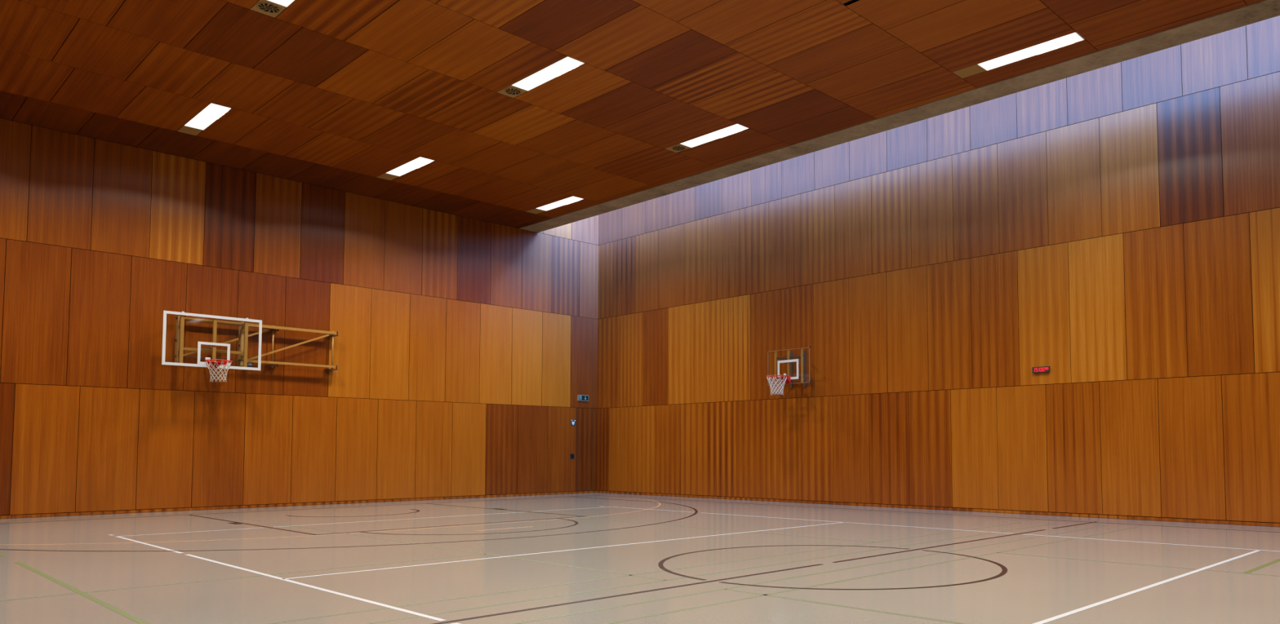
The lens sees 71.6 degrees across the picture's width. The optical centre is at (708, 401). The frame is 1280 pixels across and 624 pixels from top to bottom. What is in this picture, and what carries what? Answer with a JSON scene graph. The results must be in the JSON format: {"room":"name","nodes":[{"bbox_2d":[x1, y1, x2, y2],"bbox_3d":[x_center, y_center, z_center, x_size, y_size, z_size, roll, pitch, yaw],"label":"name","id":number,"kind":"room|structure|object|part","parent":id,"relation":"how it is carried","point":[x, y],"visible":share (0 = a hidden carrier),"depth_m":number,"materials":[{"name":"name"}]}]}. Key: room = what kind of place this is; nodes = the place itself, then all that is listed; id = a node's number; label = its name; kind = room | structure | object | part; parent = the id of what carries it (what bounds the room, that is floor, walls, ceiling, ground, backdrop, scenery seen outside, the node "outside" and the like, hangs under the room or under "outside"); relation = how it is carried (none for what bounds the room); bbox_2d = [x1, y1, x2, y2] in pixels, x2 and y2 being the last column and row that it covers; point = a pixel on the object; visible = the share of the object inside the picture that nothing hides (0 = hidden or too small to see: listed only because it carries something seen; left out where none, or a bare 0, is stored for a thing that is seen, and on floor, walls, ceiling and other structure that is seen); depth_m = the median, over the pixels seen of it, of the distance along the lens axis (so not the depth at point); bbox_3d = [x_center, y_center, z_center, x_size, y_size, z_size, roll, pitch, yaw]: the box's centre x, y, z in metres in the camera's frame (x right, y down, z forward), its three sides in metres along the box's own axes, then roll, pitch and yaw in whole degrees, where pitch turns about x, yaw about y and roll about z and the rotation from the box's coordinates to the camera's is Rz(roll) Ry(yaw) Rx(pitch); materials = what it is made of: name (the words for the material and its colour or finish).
{"room":"sports hall","nodes":[
{"label":"sports hall","id":0,"kind":"room"},
{"bbox_2d":[0,118,598,519],"bbox_3d":[-9.150,-2.281,19.620,0.250,9.550,17.480,-3,-4,44],"label":"wall","id":1,"kind":"structure","parent":0,"point":[464,349],"depth_m":19.02,"materials":[{"name":"brown wood"}]},
{"bbox_2d":[161,311,338,382],"bbox_3d":[-9.282,-1.018,18.306,1.281,1.380,3.573,-3,-4,44],"label":"basketball backboard","id":2,"kind":"object","parent":1,"relation":"attached to","point":[242,339],"visible":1,"depth_m":17.84,"materials":[{"name":"clear plastic"}]},
{"bbox_3d":[-10.470,-1.215,17.442,0.160,0.940,0.050,-3,-4,44],"label":"hinge post","id":3,"kind":"part","parent":2,"relation":"part of","materials":[{"name":"yellow metal"}]},
{"bbox_3d":[-10.312,-1.233,17.298,0.050,1.000,0.060,-3,-4,44],"label":"post","id":4,"kind":"part","parent":2,"relation":"part of","materials":[{"name":"paint"}]},
{"bbox_3d":[-9.946,-1.018,17.760,0.055,0.055,1.240,-3,-4,44],"label":"frame rail","id":5,"kind":"part","parent":2,"relation":"part of","materials":[{"name":"paint"}]},
{"bbox_3d":[-9.947,-1.607,17.793,0.060,0.060,1.240,-3,-4,44],"label":"frame rail","id":6,"kind":"part","parent":2,"relation":"part of","materials":[{"name":"paint"}]},
{"bbox_3d":[-9.946,-0.868,17.752,0.018,0.018,1.240,-3,-4,44],"label":"tie rod","id":7,"kind":"part","parent":2,"relation":"part of","materials":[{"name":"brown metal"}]},
{"bbox_3d":[-9.906,-1.210,17.718,0.050,1.000,0.060,-3,-4,44],"label":"post","id":8,"kind":"part","parent":2,"relation":"part of","materials":[{"name":"paint"}]},
{"bbox_3d":[-9.666,-1.169,18.277,0.160,0.940,0.050,-3,-4,44],"label":"hinge post","id":9,"kind":"part","parent":2,"relation":"part of","materials":[{"name":"yellow metal"}]},
{"bbox_3d":[-9.497,-1.187,18.143,0.050,1.000,0.060,-3,-4,44],"label":"post","id":10,"kind":"part","parent":2,"relation":"part of","materials":[{"name":"paint"}]},
{"bbox_2d":[0,491,596,519],"bbox_3d":[-9.058,2.252,19.283,0.001,0.052,16.880,-3,-4,44],"label":"baseboard","id":11,"kind":"structure","parent":1,"relation":"attached to","point":[578,492],"depth_m":18.84,"materials":[{"name":"brown wood"}]},
{"bbox_2d":[570,419,575,426],"bbox_3d":[-3.797,0.596,24.834,0.012,0.175,0.163,-3,-4,44],"label":"wall plaque","id":12,"kind":"object","parent":1,"relation":"attached to","point":[572,421],"visible":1,"depth_m":24.83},
{"bbox_2d":[569,408,577,493],"bbox_3d":[-3.796,1.378,24.800,0.020,2.390,0.223,-3,-4,44],"label":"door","id":13,"kind":"structure","parent":1,"relation":"in","point":[571,455],"depth_m":24.81,"materials":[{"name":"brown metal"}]},
{"bbox_2d":[577,395,588,401],"bbox_3d":[-3.560,-0.100,25.100,0.040,0.166,0.374,-3,-4,44],"label":"exit sign","id":14,"kind":"object","parent":1,"relation":"attached to","point":[580,397],"visible":1,"depth_m":25.08,"materials":[{"name":"teal plastic"}]},
{"bbox_2d":[520,0,1279,232],"bbox_3d":[5.434,-5.435,14.111,28.680,0.439,0.620,-3,-4,44],"label":"ceiling beam","id":15,"kind":"structure","parent":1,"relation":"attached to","point":[1264,10],"depth_m":15.14,"materials":[{"name":"wood"}]},
{"bbox_2d":[0,0,1263,228],"bbox_3d":[0.228,-5.751,8.714,29.240,0.479,14.530,-3,-4,44],"label":"ceiling","id":16,"kind":"structure","parent":0,"point":[339,95],"depth_m":13.99,"materials":[{"name":"brown wood"}]},
{"bbox_2d":[177,102,231,135],"bbox_3d":[-9.139,-5.124,15.994,1.944,0.061,0.330,-3,-4,44],"label":"ceiling light","id":17,"kind":"object","parent":16,"relation":"attached to","point":[212,112],"visible":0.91,"depth_m":15.96,"materials":[{"name":"white plastic"}]},
{"bbox_3d":[-9.689,-5.075,16.522,0.418,0.019,0.322,-3,-4,44],"label":"plate","id":18,"kind":"part","parent":17,"relation":"part of","materials":[{"name":"beige metal"}]},
{"bbox_2d":[185,103,229,129],"bbox_3d":[-8.990,-5.124,15.850,1.500,0.018,0.318,-3,-4,44],"label":"diffuser","id":19,"kind":"object","parent":17,"relation":"attached to","point":[211,113],"depth_m":15.87,"materials":[{"name":"white plastic"}]},
{"bbox_2d":[249,0,294,17],"bbox_3d":[-5.405,-5.383,11.430,1.944,0.061,0.330,-3,-4,44],"label":"ceiling light","id":20,"kind":"object","parent":16,"relation":"attached to","point":[282,4],"visible":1,"depth_m":11.90,"materials":[{"name":"white metal"}]},
{"bbox_2d":[256,2,281,13],"bbox_3d":[-5.940,-5.320,11.943,0.303,0.010,0.303,-3,-4,44],"label":"air diffuser","id":21,"kind":"object","parent":20,"relation":"attached to","point":[268,7],"visible":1,"depth_m":11.93,"materials":[{"name":"grey metal"}]},
{"bbox_3d":[-5.255,-5.391,11.286,1.527,0.061,0.330,-3,-4,44],"label":"frame","id":22,"kind":"part","parent":20,"relation":"part of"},
{"bbox_2d":[271,0,293,5],"bbox_3d":[-5.256,-5.383,11.286,1.500,0.018,0.318,-3,-4,44],"label":"diffuser","id":23,"kind":"object","parent":20,"relation":"attached to","point":[279,2],"depth_m":11.81,"materials":[{"name":"white plastic"}]},
{"bbox_2d":[377,156,435,180],"bbox_3d":[-6.452,-4.971,18.780,1.944,0.061,0.330,-3,-4,44],"label":"ceiling light","id":24,"kind":"object","parent":16,"relation":"attached to","point":[420,162],"visible":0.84,"depth_m":18.77,"materials":[{"name":"white plastic"}]},
{"bbox_3d":[-7.002,-4.922,19.308,0.418,0.019,0.322,-3,-4,44],"label":"plate","id":25,"kind":"part","parent":24,"relation":"part of","materials":[{"name":"beige metal"}]},
{"bbox_2d":[386,157,432,175],"bbox_3d":[-6.303,-4.971,18.636,1.500,0.018,0.318,-3,-4,44],"label":"diffuser","id":26,"kind":"object","parent":24,"relation":"attached to","point":[418,162],"depth_m":18.66,"materials":[{"name":"white plastic"}]},
{"bbox_3d":[-6.302,-4.979,18.636,1.527,0.061,0.330,-3,-4,44],"label":"frame","id":27,"kind":"part","parent":24,"relation":"part of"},
{"bbox_2d":[497,56,585,97],"bbox_3d":[-2.721,-5.230,14.214,1.944,0.061,0.330,-3,-4,44],"label":"ceiling light","id":28,"kind":"object","parent":16,"relation":"attached to","point":[567,64],"visible":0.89,"depth_m":14.13,"materials":[{"name":"white plastic"}]},
{"bbox_3d":[-3.271,-5.181,14.741,0.418,0.019,0.322,-3,-4,44],"label":"plate","id":29,"kind":"part","parent":28,"relation":"part of","materials":[{"name":"beige metal"}]},
{"bbox_2d":[503,88,522,95],"bbox_3d":[-3.256,-5.167,14.726,0.303,0.010,0.303,-3,-4,44],"label":"air diffuser","id":30,"kind":"object","parent":28,"relation":"attached to","point":[508,89],"visible":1,"depth_m":14.72,"materials":[{"name":"grey metal"}]},
{"bbox_2d":[513,57,582,89],"bbox_3d":[-2.571,-5.230,14.070,1.500,0.018,0.318,-3,-4,44],"label":"diffuser","id":31,"kind":"object","parent":28,"relation":"attached to","point":[565,64],"depth_m":14.07,"materials":[{"name":"white plastic"}]},
{"bbox_2d":[525,195,583,213],"bbox_3d":[-3.765,-4.818,21.566,1.944,0.061,0.330,-3,-4,44],"label":"ceiling light","id":32,"kind":"object","parent":16,"relation":"attached to","point":[571,199],"visible":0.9,"depth_m":21.58,"materials":[{"name":"white plastic"}]},
{"bbox_3d":[-4.315,-4.769,22.094,0.418,0.019,0.322,-3,-4,44],"label":"plate","id":33,"kind":"part","parent":32,"relation":"part of","materials":[{"name":"beige metal"}]},
{"bbox_2d":[537,196,582,210],"bbox_3d":[-3.616,-4.817,21.422,1.500,0.018,0.318,-3,-4,44],"label":"diffuser","id":34,"kind":"object","parent":32,"relation":"attached to","point":[571,199],"depth_m":21.44,"materials":[{"name":"white plastic"}]},
{"bbox_2d":[665,123,749,152],"bbox_3d":[-0.053,-5.078,16.979,1.944,0.061,0.330,-3,-4,44],"label":"ceiling light","id":35,"kind":"object","parent":16,"relation":"attached to","point":[735,128],"visible":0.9,"depth_m":16.90,"materials":[{"name":"white plastic"}]},
{"bbox_3d":[-0.603,-5.029,17.507,0.418,0.019,0.322,-3,-4,44],"label":"plate","id":36,"kind":"part","parent":35,"relation":"part of","materials":[{"name":"beige metal"}]},
{"bbox_2d":[671,145,686,151],"bbox_3d":[-0.589,-5.015,17.491,0.303,0.010,0.303,-3,-4,44],"label":"air diffuser","id":37,"kind":"object","parent":35,"relation":"attached to","point":[677,148],"visible":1,"depth_m":17.48,"materials":[{"name":"grey metal"}]},
{"bbox_2d":[681,124,746,146],"bbox_3d":[0.096,-5.078,16.835,1.500,0.018,0.318,-3,-4,44],"label":"diffuser","id":38,"kind":"object","parent":35,"relation":"attached to","point":[735,128],"depth_m":16.84,"materials":[{"name":"white plastic"}]},
{"bbox_3d":[0.097,-5.086,16.834,1.527,0.061,0.330,-3,-4,44],"label":"frame","id":39,"kind":"part","parent":35,"relation":"part of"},
{"bbox_2d":[952,31,1084,78],"bbox_3d":[4.678,-5.280,13.449,1.944,0.061,0.330,-3,-4,44],"label":"ceiling light","id":40,"kind":"object","parent":16,"relation":"attached to","point":[1073,37],"visible":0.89,"depth_m":13.42,"materials":[{"name":"white plastic"}]},
{"bbox_3d":[4.128,-5.231,13.977,0.418,0.019,0.322,-3,-4,44],"label":"plate","id":41,"kind":"part","parent":40,"relation":"part of","materials":[{"name":"beige metal"}]},
{"bbox_2d":[978,32,1082,70],"bbox_3d":[4.827,-5.280,13.305,1.500,0.018,0.318,-3,-4,44],"label":"diffuser","id":42,"kind":"object","parent":40,"relation":"attached to","point":[1073,37],"depth_m":13.30,"materials":[{"name":"white plastic"}]},
{"bbox_3d":[4.828,-5.289,13.304,1.527,0.061,0.330,-3,-4,44],"label":"frame","id":43,"kind":"part","parent":40,"relation":"part of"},
{"bbox_2d":[0,493,1279,623],"bbox_3d":[1.259,1.715,9.361,29.040,0.001,17.280,-3,-4,44],"label":"floor","id":44,"kind":"structure","parent":0,"point":[587,558],"depth_m":9.22,"materials":[{"name":"beige laminate"}]},
{"bbox_2d":[596,15,1279,527],"bbox_3d":[7.196,-2.513,15.776,29.240,9.550,0.250,-3,-4,44],"label":"wall","id":45,"kind":"structure","parent":0,"point":[1114,229],"depth_m":17.17,"materials":[{"name":"brown wood"}]},
{"bbox_2d":[765,346,811,395],"bbox_3d":[1.756,-0.655,19.937,0.994,1.074,1.263,0,-3,-1],"label":"basketball backboard","id":46,"kind":"object","parent":45,"relation":"attached to","point":[788,380],"visible":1,"depth_m":19.75,"materials":[{"name":"clear plastic"}]},
{"bbox_3d":[1.530,-0.764,20.130,0.036,0.755,0.040,-3,-4,44],"label":"post","id":47,"kind":"part","parent":46,"relation":"part of","materials":[{"name":"paint"}]},
{"bbox_3d":[1.800,-0.779,19.870,0.036,0.755,0.040,-3,-4,44],"label":"post","id":48,"kind":"part","parent":46,"relation":"part of","materials":[{"name":"paint"}]},
{"bbox_3d":[1.831,-0.999,19.922,0.850,0.040,0.040,-3,-4,44],"label":"frame rail","id":49,"kind":"part","parent":46,"relation":"part of","materials":[{"name":"brown wood"}]},
{"bbox_3d":[1.933,-0.734,20.539,0.050,0.820,0.060,-3,-4,44],"label":"wall rail","id":50,"kind":"part","parent":46,"relation":"part of","materials":[{"name":"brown metal"}]},
{"bbox_3d":[2.078,-0.794,19.603,0.036,0.755,0.040,-3,-4,44],"label":"post","id":51,"kind":"part","parent":46,"relation":"part of","materials":[{"name":"paint"}]},
{"bbox_3d":[2.206,-0.749,20.276,0.050,0.820,0.060,-3,-4,44],"label":"wall rail","id":52,"kind":"part","parent":46,"relation":"part of","materials":[{"name":"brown metal"}]},
{"bbox_2d":[596,491,1279,527],"bbox_3d":[7.117,2.020,15.435,28.640,0.052,0.001,-3,-4,44],"label":"baseboard","id":53,"kind":"structure","parent":45,"relation":"attached to","point":[1258,524],"depth_m":17.08,"materials":[{"name":"brown wood"}]},
{"bbox_2d":[1031,366,1049,373],"bbox_3d":[6.185,-0.593,16.435,0.316,0.105,0.053,-3,-4,44],"label":"digital clock","id":54,"kind":"object","parent":45,"relation":"attached to","point":[1044,369],"visible":1,"depth_m":16.41,"materials":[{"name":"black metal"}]}
]}

